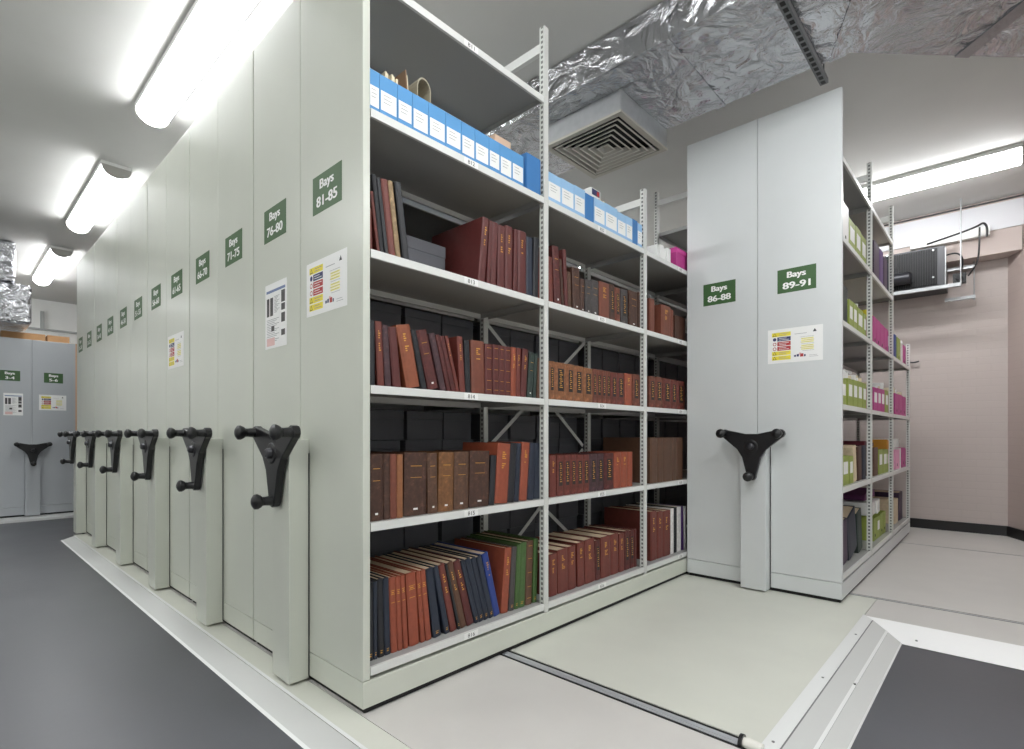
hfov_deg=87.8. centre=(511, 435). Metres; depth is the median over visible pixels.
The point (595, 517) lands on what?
box
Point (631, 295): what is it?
book
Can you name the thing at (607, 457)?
book
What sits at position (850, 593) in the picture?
rail
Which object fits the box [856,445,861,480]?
book
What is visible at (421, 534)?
box
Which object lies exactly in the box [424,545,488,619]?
book
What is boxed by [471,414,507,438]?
box
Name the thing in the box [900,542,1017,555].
rail
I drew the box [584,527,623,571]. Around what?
book
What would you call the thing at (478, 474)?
book
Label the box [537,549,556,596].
book
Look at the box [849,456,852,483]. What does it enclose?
magazine file
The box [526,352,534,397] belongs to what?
book
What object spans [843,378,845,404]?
magazine file
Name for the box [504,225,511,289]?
book
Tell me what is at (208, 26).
light
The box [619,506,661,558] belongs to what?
book
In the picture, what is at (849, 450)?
book
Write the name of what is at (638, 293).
book
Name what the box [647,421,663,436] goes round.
box
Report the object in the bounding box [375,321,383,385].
book
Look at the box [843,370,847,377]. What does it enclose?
bundle
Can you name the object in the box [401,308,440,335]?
box
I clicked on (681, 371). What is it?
box
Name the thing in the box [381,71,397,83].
bundle
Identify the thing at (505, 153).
box
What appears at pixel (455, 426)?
box
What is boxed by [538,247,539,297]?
book
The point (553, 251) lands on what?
book
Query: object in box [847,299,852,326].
magazine file
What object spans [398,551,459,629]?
book
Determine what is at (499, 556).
book
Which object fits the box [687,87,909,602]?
shelving unit
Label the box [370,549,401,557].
box
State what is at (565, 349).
box
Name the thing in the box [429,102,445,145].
box
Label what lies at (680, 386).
book
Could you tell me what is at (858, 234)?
magazine file
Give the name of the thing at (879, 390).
magazine file
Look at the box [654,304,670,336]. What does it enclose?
book
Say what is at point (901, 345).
book
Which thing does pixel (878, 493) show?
book
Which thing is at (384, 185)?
book
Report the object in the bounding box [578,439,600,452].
box
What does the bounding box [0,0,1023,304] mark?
ceiling
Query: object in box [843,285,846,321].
book
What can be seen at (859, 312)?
magazine file
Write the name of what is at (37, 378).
shelving unit
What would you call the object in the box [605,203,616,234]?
box
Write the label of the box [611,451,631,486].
book
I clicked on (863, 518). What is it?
magazine file
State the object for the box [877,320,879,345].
magazine file
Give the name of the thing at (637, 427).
box
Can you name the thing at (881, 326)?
magazine file
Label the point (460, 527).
box
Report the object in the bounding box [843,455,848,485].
magazine file
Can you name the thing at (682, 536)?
book
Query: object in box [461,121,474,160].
box
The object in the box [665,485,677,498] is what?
box
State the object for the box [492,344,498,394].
book
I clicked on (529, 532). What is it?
box
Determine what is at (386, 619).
book
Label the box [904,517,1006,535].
baseboard
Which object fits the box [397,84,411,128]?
box
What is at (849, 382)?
magazine file
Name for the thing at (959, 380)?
wall
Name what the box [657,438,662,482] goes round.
book
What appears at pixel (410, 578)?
book
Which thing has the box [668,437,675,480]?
book
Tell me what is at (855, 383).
magazine file
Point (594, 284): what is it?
book
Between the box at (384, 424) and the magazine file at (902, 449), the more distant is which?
the magazine file at (902, 449)
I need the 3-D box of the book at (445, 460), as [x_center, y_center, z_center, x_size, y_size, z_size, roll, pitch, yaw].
[-0.362,0.194,2.304,0.244,0.246,0.080,0,-1,43]
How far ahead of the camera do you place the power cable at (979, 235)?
5.12 m
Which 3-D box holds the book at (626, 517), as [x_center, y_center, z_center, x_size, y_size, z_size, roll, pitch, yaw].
[0.820,0.675,3.698,0.364,0.329,0.085,0,0,43]
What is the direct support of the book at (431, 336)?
on the shelving unit at (319, 141)
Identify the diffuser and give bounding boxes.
[548,89,666,178]
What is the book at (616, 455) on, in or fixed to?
on the shelving unit at (319, 141)
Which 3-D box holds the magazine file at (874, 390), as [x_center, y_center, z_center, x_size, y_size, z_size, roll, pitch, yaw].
[2.731,-0.278,4.258,0.301,0.185,0.172,0,0,43]
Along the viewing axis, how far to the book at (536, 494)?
2.65 m
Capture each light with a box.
[32,245,72,285]
[66,159,131,233]
[134,0,258,128]
[861,142,1023,201]
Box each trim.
[61,536,367,748]
[762,614,1023,748]
[879,197,1023,251]
[883,194,1021,266]
[884,194,1023,226]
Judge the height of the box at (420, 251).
0.185 m
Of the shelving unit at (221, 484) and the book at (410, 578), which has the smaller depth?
the book at (410, 578)
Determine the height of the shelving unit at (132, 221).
2.854 m
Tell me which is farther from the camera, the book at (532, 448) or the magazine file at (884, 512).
the magazine file at (884, 512)
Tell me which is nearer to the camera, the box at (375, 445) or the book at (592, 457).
the box at (375, 445)
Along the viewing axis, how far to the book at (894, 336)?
4.88 m
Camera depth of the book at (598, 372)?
3.05 m
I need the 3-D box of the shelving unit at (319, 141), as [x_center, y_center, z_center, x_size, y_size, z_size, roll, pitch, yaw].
[0.788,-0.518,4.031,0.966,3.039,5.317,0,0,43]
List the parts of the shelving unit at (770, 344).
knob, panel, knob, knob, panel, shelf, shelf, shelf, shelf, shelf, shelf, shelf, shelf, shelf, shelf, shelf, shelf, shelf, shelf, shelf, shelf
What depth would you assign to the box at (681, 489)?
4.91 m
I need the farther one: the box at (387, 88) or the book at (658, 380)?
the book at (658, 380)
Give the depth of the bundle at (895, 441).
5.21 m
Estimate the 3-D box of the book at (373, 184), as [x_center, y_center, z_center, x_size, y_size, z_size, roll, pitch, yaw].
[-0.593,-0.819,2.068,0.262,0.291,0.055,0,0,43]
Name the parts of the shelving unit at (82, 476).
knob, knob, panel, panel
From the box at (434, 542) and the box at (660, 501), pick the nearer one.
the box at (434, 542)
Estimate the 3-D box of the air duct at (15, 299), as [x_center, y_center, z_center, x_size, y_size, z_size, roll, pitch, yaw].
[-6.637,-1.562,6.490,1.400,0.470,1.040,0,0,43]
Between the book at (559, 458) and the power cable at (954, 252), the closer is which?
the book at (559, 458)
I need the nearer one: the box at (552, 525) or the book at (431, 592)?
the book at (431, 592)
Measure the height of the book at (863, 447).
0.243 m
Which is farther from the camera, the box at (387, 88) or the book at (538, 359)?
the book at (538, 359)
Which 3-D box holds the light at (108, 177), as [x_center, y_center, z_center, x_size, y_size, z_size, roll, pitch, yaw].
[-4.009,-2.235,5.119,1.812,0.124,0.210,0,0,43]
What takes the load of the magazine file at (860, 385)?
on the shelving unit at (770, 344)
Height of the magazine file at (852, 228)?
0.219 m
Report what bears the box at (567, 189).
on the shelving unit at (319, 141)
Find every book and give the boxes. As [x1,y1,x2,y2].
[370,174,383,251]
[370,191,379,250]
[370,209,371,248]
[370,320,374,384]
[370,451,426,515]
[370,453,389,519]
[370,454,382,521]
[370,557,424,642]
[370,558,418,646]
[370,564,407,648]
[370,567,402,650]
[370,569,396,652]
[370,571,389,655]
[370,574,383,657]
[370,579,376,659]
[370,581,372,660]
[374,555,430,640]
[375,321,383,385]
[376,177,388,253]
[379,554,440,637]
[380,178,394,255]
[380,453,396,518]
[382,325,390,386]
[387,180,399,256]
[387,553,448,633]
[388,327,400,386]
[389,324,418,387]
[392,181,408,259]
[392,551,455,631]
[396,454,402,517]
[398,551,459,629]
[399,549,465,627]
[404,451,453,511]
[407,547,472,625]
[410,329,426,388]
[413,547,478,622]
[416,329,437,389]
[419,546,483,621]
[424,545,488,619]
[426,452,437,513]
[427,333,445,390]
[430,544,493,617]
[431,451,468,509]
[432,217,488,281]
[432,541,499,616]
[435,334,450,390]
[435,450,488,506]
[439,335,455,390]
[444,335,458,391]
[448,336,464,391]
[454,538,511,612]
[462,340,470,392]
[462,537,516,610]
[463,442,509,502]
[467,340,483,393]
[467,535,520,608]
[470,533,526,607]
[477,532,532,604]
[484,344,491,394]
[484,530,537,602]
[485,220,492,283]
[487,442,516,501]
[488,455,495,504]
[490,222,497,284]
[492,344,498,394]
[496,224,504,287]
[499,345,503,394]
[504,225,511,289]
[504,346,510,395]
[508,442,529,500]
[511,347,515,395]
[512,229,517,290]
[514,443,520,501]
[516,348,520,396]
[517,230,525,293]
[520,348,527,396]
[526,236,531,295]
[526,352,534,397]
[527,442,535,499]
[532,237,538,297]
[532,353,537,397]
[533,443,539,498]
[535,536,583,586]
[536,358,539,397]
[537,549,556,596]
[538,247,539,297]
[538,539,575,589]
[538,542,567,593]
[548,245,560,303]
[548,256,552,301]
[548,361,553,398]
[548,454,569,494]
[548,455,555,496]
[548,531,594,583]
[554,362,565,399]
[555,453,588,492]
[556,455,562,495]
[557,453,596,491]
[559,249,567,305]
[559,259,563,304]
[560,529,610,578]
[561,454,575,493]
[566,364,573,400]
[567,267,579,309]
[567,272,570,306]
[569,454,582,493]
[571,452,612,489]
[574,366,582,401]
[574,527,617,574]
[580,279,583,310]
[581,453,602,490]
[583,368,591,401]
[584,279,590,312]
[584,525,628,569]
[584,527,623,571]
[588,451,626,486]
[590,280,597,314]
[592,369,595,402]
[594,524,633,568]
[594,539,599,580]
[596,370,600,402]
[598,281,608,318]
[600,452,620,487]
[601,370,605,403]
[602,524,636,566]
[603,437,656,483]
[604,506,656,560]
[606,371,609,403]
[609,284,614,319]
[610,372,616,403]
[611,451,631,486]
[614,287,619,321]
[617,373,623,404]
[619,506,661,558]
[620,289,627,323]
[622,373,631,405]
[623,505,669,556]
[626,504,673,553]
[627,290,636,326]
[629,503,676,552]
[632,374,638,405]
[636,292,639,327]
[637,502,680,551]
[639,376,654,406]
[647,298,653,331]
[647,502,685,548]
[651,503,683,549]
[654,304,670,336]
[655,377,661,407]
[657,437,671,481]
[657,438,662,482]
[662,378,670,408]
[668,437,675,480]
[671,310,672,336]
[671,379,675,408]
[673,315,684,340]
[676,381,684,409]
[676,438,682,479]
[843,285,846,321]
[843,445,856,481]
[843,505,856,560]
[843,517,847,564]
[854,507,861,552]
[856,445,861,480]
[861,445,865,479]
[866,240,878,278]
[866,447,877,475]
[872,496,897,523]
[874,489,901,520]
[879,248,882,283]
[883,256,886,288]
[888,334,895,356]
[893,448,900,467]
[900,343,902,361]
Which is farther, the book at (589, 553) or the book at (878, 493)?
the book at (878, 493)
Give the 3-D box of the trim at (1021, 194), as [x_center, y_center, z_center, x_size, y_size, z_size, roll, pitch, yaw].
[3.084,-2.276,6.672,4.815,0.013,0.019,0,0,43]
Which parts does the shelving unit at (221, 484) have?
knob, knob, knob, panel, panel, shelving frame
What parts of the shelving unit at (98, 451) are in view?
knob, knob, knob, panel, panel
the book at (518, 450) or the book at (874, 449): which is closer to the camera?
the book at (518, 450)
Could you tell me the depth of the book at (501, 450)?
2.47 m
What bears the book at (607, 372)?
on the shelving unit at (319, 141)
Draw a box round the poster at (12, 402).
[3,393,22,415]
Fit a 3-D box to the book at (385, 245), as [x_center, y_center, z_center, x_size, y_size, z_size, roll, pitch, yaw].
[-0.579,-0.817,2.083,0.262,0.286,0.055,0,0,43]
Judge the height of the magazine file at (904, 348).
0.208 m
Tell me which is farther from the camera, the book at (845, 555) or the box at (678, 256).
the box at (678, 256)
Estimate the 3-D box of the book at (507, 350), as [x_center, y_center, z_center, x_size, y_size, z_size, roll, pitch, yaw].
[-0.130,-0.298,2.599,0.304,0.233,0.043,0,0,43]
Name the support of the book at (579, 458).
on the shelving unit at (319, 141)
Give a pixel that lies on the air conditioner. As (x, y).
(922, 272)
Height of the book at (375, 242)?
0.224 m
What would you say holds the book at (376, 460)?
on the shelving unit at (319, 141)
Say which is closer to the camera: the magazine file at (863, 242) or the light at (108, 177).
the magazine file at (863, 242)
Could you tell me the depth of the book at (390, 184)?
2.03 m
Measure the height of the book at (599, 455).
0.212 m
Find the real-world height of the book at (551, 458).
0.213 m
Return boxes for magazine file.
[843,202,848,241]
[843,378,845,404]
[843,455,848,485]
[844,378,852,405]
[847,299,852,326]
[849,218,855,250]
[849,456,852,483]
[853,302,856,328]
[853,380,857,406]
[855,225,860,256]
[857,307,862,333]
[858,381,862,407]
[861,234,865,262]
[861,515,879,537]
[861,516,876,540]
[863,313,865,335]
[863,383,865,407]
[866,316,876,343]
[866,387,877,410]
[874,512,882,535]
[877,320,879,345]
[878,388,880,410]
[878,449,882,474]
[879,510,885,532]
[880,323,883,348]
[881,389,884,411]
[883,449,886,472]
[884,327,887,351]
[885,390,887,412]
[888,393,898,414]
[888,449,898,469]
[896,337,899,359]
[898,447,904,467]
[899,395,902,415]
[903,345,905,363]
[903,397,905,415]
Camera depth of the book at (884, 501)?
5.06 m
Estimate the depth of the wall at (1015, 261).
5.16 m
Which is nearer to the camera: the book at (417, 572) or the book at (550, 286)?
the book at (417, 572)
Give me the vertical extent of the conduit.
0.320 m
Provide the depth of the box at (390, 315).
2.56 m
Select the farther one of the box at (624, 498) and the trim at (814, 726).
the box at (624, 498)
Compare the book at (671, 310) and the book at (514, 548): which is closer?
the book at (514, 548)
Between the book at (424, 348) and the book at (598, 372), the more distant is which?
the book at (598, 372)
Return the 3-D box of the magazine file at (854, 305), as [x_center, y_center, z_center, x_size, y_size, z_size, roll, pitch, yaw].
[2.210,-0.788,3.696,0.301,0.196,0.128,0,0,43]
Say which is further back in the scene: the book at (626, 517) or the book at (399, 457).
the book at (626, 517)
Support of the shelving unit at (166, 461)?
on the platform
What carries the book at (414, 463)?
on the shelving unit at (319, 141)
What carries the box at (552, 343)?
on the box
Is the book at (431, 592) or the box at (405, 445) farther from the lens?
the box at (405, 445)
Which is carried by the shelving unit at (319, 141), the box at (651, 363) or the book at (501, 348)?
the book at (501, 348)
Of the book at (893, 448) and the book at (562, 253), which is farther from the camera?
the book at (893, 448)
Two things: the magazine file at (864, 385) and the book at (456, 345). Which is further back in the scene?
the magazine file at (864, 385)
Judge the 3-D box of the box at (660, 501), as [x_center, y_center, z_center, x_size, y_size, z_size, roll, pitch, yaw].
[1.127,0.631,4.694,0.354,0.138,0.216,0,0,43]
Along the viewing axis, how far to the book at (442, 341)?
2.22 m
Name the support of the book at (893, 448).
on the shelving unit at (770, 344)
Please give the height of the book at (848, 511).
0.349 m
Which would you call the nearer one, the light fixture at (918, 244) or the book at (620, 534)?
the book at (620, 534)
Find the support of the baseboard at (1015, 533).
attached to the wall at (1015, 261)
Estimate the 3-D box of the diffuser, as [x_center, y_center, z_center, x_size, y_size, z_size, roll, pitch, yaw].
[0.636,-2.007,3.610,0.598,0.138,0.598,0,0,43]
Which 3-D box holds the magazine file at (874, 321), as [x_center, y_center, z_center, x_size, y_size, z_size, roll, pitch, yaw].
[2.710,-0.803,4.236,0.301,0.227,0.144,0,0,43]
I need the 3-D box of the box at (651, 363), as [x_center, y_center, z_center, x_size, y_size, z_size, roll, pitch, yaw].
[1.138,-0.559,4.706,0.354,0.150,0.232,0,0,43]
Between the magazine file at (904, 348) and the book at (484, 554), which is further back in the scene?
the magazine file at (904, 348)
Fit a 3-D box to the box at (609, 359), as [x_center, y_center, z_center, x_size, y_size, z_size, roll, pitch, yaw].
[0.615,-0.559,4.141,0.354,0.150,0.216,0,0,43]
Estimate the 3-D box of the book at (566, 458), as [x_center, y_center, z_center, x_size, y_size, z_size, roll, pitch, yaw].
[0.207,0.212,2.917,0.245,0.213,0.058,0,0,43]
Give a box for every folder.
[395,70,407,89]
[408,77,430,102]
[843,441,872,446]
[843,487,873,500]
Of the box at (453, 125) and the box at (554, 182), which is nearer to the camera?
the box at (453, 125)
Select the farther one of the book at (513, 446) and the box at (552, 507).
the box at (552, 507)
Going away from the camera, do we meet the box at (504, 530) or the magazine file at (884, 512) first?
the box at (504, 530)
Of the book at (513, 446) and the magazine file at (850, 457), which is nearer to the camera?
the book at (513, 446)
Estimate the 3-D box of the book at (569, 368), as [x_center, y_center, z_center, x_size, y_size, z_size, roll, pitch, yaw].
[0.226,-0.281,2.938,0.245,0.198,0.068,0,0,43]
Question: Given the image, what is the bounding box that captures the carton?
[583,187,599,198]
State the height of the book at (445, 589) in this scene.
0.301 m
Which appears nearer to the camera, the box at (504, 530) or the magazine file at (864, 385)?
the box at (504, 530)
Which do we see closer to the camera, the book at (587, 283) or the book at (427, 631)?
the book at (427, 631)
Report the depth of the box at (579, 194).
2.88 m
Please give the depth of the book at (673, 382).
3.74 m
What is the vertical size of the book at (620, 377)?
0.194 m
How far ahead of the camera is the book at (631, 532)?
3.37 m
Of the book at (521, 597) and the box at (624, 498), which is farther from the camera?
the box at (624, 498)
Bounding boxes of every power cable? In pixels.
[927,222,988,244]
[944,252,963,269]
[967,227,980,275]
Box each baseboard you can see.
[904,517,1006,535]
[1007,526,1023,540]
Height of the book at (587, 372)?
0.193 m
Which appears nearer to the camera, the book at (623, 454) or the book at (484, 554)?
the book at (484, 554)
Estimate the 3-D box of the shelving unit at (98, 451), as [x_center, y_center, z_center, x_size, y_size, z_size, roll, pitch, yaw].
[-2.015,-0.425,6.627,0.938,2.854,5.317,0,0,43]
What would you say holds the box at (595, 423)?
on the box at (595, 443)
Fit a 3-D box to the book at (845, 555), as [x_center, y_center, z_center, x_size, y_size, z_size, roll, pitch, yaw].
[2.053,0.691,3.545,0.284,0.298,0.209,0,0,43]
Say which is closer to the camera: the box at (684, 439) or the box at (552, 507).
the box at (552, 507)
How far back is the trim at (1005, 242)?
5.25 m
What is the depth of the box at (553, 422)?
3.49 m
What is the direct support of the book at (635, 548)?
on the shelving unit at (319, 141)
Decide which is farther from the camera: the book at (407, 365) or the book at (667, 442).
the book at (667, 442)
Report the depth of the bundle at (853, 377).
3.71 m
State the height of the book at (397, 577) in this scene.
0.291 m
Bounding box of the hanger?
[775,0,827,85]
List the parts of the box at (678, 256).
box lid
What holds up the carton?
on the bundle
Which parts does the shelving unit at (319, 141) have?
knob, knob, panel, knob, panel, shelf, shelf, shelf, shelf, shelf, shelf, shelf, shelf, shelf, shelf, shelf, shelf, shelf, shelf, shelf, shelf, shelf, shelf, shelf, shelf, shelf, shelf, shelf, shelf, shelf, shelf, shelf, shelf, shelf, shelf, shelf, shelf, shelf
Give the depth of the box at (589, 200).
2.95 m
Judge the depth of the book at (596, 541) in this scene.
3.08 m
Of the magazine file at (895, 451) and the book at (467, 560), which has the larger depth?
the magazine file at (895, 451)
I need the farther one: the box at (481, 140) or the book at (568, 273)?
the book at (568, 273)
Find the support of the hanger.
hanging from the ceiling
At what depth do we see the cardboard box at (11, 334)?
6.67 m
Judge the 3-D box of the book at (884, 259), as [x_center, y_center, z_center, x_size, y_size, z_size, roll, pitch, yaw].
[3.067,-1.346,4.611,0.284,0.302,0.186,0,0,43]
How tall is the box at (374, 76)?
0.150 m
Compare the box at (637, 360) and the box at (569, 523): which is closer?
the box at (569, 523)
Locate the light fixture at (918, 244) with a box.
[910,225,989,250]
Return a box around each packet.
[489,134,510,148]
[872,439,888,448]
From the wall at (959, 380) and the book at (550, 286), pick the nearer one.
the book at (550, 286)
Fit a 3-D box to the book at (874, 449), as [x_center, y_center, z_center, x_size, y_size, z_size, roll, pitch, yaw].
[2.756,0.207,4.274,0.284,0.219,0.195,0,0,43]
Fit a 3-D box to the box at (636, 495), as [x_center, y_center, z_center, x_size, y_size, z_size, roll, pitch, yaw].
[0.938,0.492,4.490,0.354,0.138,0.221,0,0,43]
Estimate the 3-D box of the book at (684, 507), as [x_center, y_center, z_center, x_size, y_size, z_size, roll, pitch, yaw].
[1.146,0.682,4.050,0.364,0.314,0.033,0,0,43]
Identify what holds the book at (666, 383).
on the shelving unit at (319, 141)
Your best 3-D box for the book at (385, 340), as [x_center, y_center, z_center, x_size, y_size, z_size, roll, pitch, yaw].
[-0.568,-0.299,2.096,0.263,0.234,0.042,0,0,43]
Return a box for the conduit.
[27,311,76,333]
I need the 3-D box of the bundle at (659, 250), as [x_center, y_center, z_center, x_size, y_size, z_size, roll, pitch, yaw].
[0.969,-1.243,3.733,0.220,0.120,0.193,0,0,43]
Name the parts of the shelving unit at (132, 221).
knob, knob, knob, panel, panel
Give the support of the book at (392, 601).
on the shelving unit at (319, 141)
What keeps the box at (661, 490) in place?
on the box at (660, 501)
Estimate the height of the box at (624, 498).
0.138 m
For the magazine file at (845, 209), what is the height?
0.267 m
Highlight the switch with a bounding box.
[953,272,965,283]
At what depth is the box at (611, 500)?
4.02 m
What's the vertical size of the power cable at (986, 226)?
0.139 m
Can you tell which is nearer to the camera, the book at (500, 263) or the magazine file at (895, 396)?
the book at (500, 263)
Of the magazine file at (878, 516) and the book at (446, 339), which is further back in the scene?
the magazine file at (878, 516)
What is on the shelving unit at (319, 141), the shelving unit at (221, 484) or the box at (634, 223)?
the box at (634, 223)
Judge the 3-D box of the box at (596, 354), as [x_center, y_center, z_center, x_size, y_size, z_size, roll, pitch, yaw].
[0.458,-0.559,3.973,0.354,0.150,0.232,0,0,43]
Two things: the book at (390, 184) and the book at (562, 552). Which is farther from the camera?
the book at (562, 552)
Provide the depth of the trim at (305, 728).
2.31 m
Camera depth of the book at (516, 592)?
2.58 m
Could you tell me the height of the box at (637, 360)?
0.150 m
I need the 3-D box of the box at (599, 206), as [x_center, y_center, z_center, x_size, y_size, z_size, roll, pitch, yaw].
[0.377,-1.260,3.138,0.331,0.154,0.113,0,0,43]
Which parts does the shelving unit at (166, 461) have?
knob, knob, knob, panel, panel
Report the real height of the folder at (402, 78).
0.279 m
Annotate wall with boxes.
[24,298,76,343]
[843,257,1007,525]
[1008,193,1023,529]
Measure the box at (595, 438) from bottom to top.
0.146 m
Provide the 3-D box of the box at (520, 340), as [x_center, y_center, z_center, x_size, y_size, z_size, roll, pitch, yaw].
[-0.065,-0.559,3.408,0.354,0.150,0.216,0,0,43]
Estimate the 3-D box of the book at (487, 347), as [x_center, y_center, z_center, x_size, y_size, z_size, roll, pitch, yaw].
[-0.215,-0.297,2.507,0.304,0.230,0.047,0,0,43]
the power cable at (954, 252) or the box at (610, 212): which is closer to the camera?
the box at (610, 212)
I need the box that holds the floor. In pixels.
[0,512,1023,748]
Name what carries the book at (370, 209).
on the shelving unit at (319, 141)
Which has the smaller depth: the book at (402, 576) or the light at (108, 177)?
the book at (402, 576)
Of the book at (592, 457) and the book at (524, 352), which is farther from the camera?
the book at (592, 457)
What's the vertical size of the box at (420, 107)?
0.150 m
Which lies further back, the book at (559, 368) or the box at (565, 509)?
the box at (565, 509)
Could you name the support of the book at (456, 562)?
on the shelving unit at (319, 141)
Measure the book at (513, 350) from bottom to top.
0.235 m
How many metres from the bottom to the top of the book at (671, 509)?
0.318 m
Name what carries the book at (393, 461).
on the shelving unit at (319, 141)
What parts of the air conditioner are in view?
fan motor, casing, fin panel, hanger rod, hanger rod, hanger rod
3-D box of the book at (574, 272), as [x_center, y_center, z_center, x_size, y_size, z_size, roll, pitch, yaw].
[0.263,-0.792,2.978,0.244,0.236,0.077,0,0,43]
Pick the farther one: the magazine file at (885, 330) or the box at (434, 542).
the magazine file at (885, 330)
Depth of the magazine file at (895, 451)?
4.94 m
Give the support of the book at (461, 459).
on the shelving unit at (319, 141)
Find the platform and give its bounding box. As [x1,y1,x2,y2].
[73,526,1023,748]
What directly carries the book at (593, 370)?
on the shelving unit at (319, 141)
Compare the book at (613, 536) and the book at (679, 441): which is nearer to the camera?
the book at (613, 536)
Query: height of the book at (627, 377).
0.199 m
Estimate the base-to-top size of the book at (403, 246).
0.300 m
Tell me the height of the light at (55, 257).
0.124 m
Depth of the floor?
2.20 m
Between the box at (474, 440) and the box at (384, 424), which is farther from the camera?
the box at (474, 440)
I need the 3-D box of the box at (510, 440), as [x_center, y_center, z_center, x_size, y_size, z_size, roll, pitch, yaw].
[-0.070,0.098,3.402,0.354,0.146,0.216,0,0,43]
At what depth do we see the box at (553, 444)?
3.51 m
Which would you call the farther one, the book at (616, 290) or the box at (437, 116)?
the book at (616, 290)
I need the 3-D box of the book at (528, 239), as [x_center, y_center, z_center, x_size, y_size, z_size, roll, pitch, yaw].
[-0.045,-0.822,2.734,0.364,0.297,0.046,0,0,43]
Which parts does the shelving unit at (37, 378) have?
panel, panel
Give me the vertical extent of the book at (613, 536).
0.241 m
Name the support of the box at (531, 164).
on the shelving unit at (319, 141)
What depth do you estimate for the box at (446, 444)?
2.88 m
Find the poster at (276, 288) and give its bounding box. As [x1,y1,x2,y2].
[265,277,286,349]
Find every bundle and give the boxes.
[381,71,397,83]
[647,244,670,261]
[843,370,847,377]
[843,498,879,515]
[848,375,857,380]
[872,383,883,389]
[877,439,898,447]
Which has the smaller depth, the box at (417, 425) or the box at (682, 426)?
the box at (417, 425)
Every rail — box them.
[500,651,763,748]
[850,593,1023,623]
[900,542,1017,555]
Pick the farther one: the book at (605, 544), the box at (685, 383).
the box at (685, 383)
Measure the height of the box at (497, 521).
0.138 m
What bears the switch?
attached to the air conditioner
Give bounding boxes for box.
[0,330,44,340]
[45,335,69,342]
[370,68,378,111]
[370,300,400,326]
[370,409,403,439]
[370,440,399,451]
[370,527,403,553]
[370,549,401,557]
[379,74,396,120]
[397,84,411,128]
[399,440,441,451]
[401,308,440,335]
[402,542,436,549]
[403,411,442,439]
[403,522,437,547]
[406,235,444,269]
[412,93,428,136]
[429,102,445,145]
[438,516,472,540]
[438,536,466,543]
[441,316,472,340]
[441,440,472,449]
[442,412,470,439]
[446,112,460,153]
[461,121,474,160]
[470,439,508,441]
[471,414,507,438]
[473,325,509,346]
[473,511,509,532]
[473,529,506,533]
[475,129,488,167]
[489,137,499,173]
[500,144,511,179]
[507,524,534,537]
[508,415,534,438]
[509,330,533,352]
[509,439,532,442]
[509,507,534,527]
[512,150,522,185]
[521,152,539,194]
[533,336,557,361]
[533,439,558,453]
[534,520,556,537]
[535,416,558,438]
[535,504,556,522]
[548,171,560,205]
[556,500,577,518]
[557,516,576,531]
[558,341,577,365]
[558,439,577,452]
[559,417,576,438]
[561,178,573,211]
[574,185,584,217]
[576,511,599,527]
[577,418,600,438]
[578,346,601,369]
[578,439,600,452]
[578,497,601,513]
[585,193,593,222]
[594,197,604,227]
[595,438,602,450]
[601,419,618,437]
[602,350,617,371]
[602,494,618,510]
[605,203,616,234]
[617,211,625,238]
[618,353,634,373]
[619,492,633,505]
[626,216,631,241]
[632,219,636,244]
[633,489,648,502]
[635,357,648,375]
[635,420,647,436]
[637,223,641,246]
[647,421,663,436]
[648,360,664,377]
[648,487,664,500]
[648,499,663,503]
[664,421,677,437]
[665,363,676,380]
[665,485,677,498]
[669,247,686,270]
[677,366,686,383]
[677,422,686,437]
[677,484,686,496]
[677,495,686,509]
[683,438,686,453]
[683,453,686,468]
[685,383,686,399]
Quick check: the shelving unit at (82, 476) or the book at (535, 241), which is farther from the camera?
the shelving unit at (82, 476)
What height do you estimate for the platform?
0.029 m
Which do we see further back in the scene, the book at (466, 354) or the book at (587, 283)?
the book at (587, 283)
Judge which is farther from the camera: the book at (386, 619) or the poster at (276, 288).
the poster at (276, 288)
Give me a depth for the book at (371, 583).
1.98 m
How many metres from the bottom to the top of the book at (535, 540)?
0.318 m
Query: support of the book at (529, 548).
on the shelving unit at (319, 141)
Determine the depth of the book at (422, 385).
2.12 m
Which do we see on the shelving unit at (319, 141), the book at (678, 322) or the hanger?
the book at (678, 322)
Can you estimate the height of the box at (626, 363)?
0.150 m
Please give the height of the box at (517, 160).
0.150 m
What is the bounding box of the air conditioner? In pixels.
[858,198,975,305]
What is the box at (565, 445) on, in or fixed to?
on the box
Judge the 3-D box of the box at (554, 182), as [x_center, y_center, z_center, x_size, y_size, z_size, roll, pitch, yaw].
[0.097,-1.258,2.835,0.331,0.150,0.109,0,0,43]
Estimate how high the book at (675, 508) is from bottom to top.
0.321 m
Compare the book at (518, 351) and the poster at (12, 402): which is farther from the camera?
the poster at (12, 402)
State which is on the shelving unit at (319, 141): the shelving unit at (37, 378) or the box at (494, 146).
the box at (494, 146)
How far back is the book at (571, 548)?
2.90 m
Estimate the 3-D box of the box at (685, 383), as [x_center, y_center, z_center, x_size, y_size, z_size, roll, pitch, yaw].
[1.451,-0.408,5.043,0.354,0.150,0.216,0,0,43]
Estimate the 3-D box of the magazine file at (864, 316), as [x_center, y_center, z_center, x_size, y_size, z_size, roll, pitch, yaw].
[2.438,-0.782,3.942,0.301,0.184,0.100,0,0,43]
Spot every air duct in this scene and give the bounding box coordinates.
[0,239,15,282]
[0,281,31,331]
[488,0,1023,175]
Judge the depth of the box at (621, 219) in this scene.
3.20 m
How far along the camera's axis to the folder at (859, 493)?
4.41 m
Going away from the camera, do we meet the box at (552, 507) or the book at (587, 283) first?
the book at (587, 283)
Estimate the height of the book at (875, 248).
0.319 m
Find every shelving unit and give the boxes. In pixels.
[0,337,74,517]
[57,244,94,535]
[74,217,116,550]
[95,180,148,572]
[124,128,191,599]
[166,51,678,641]
[234,0,688,712]
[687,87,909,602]

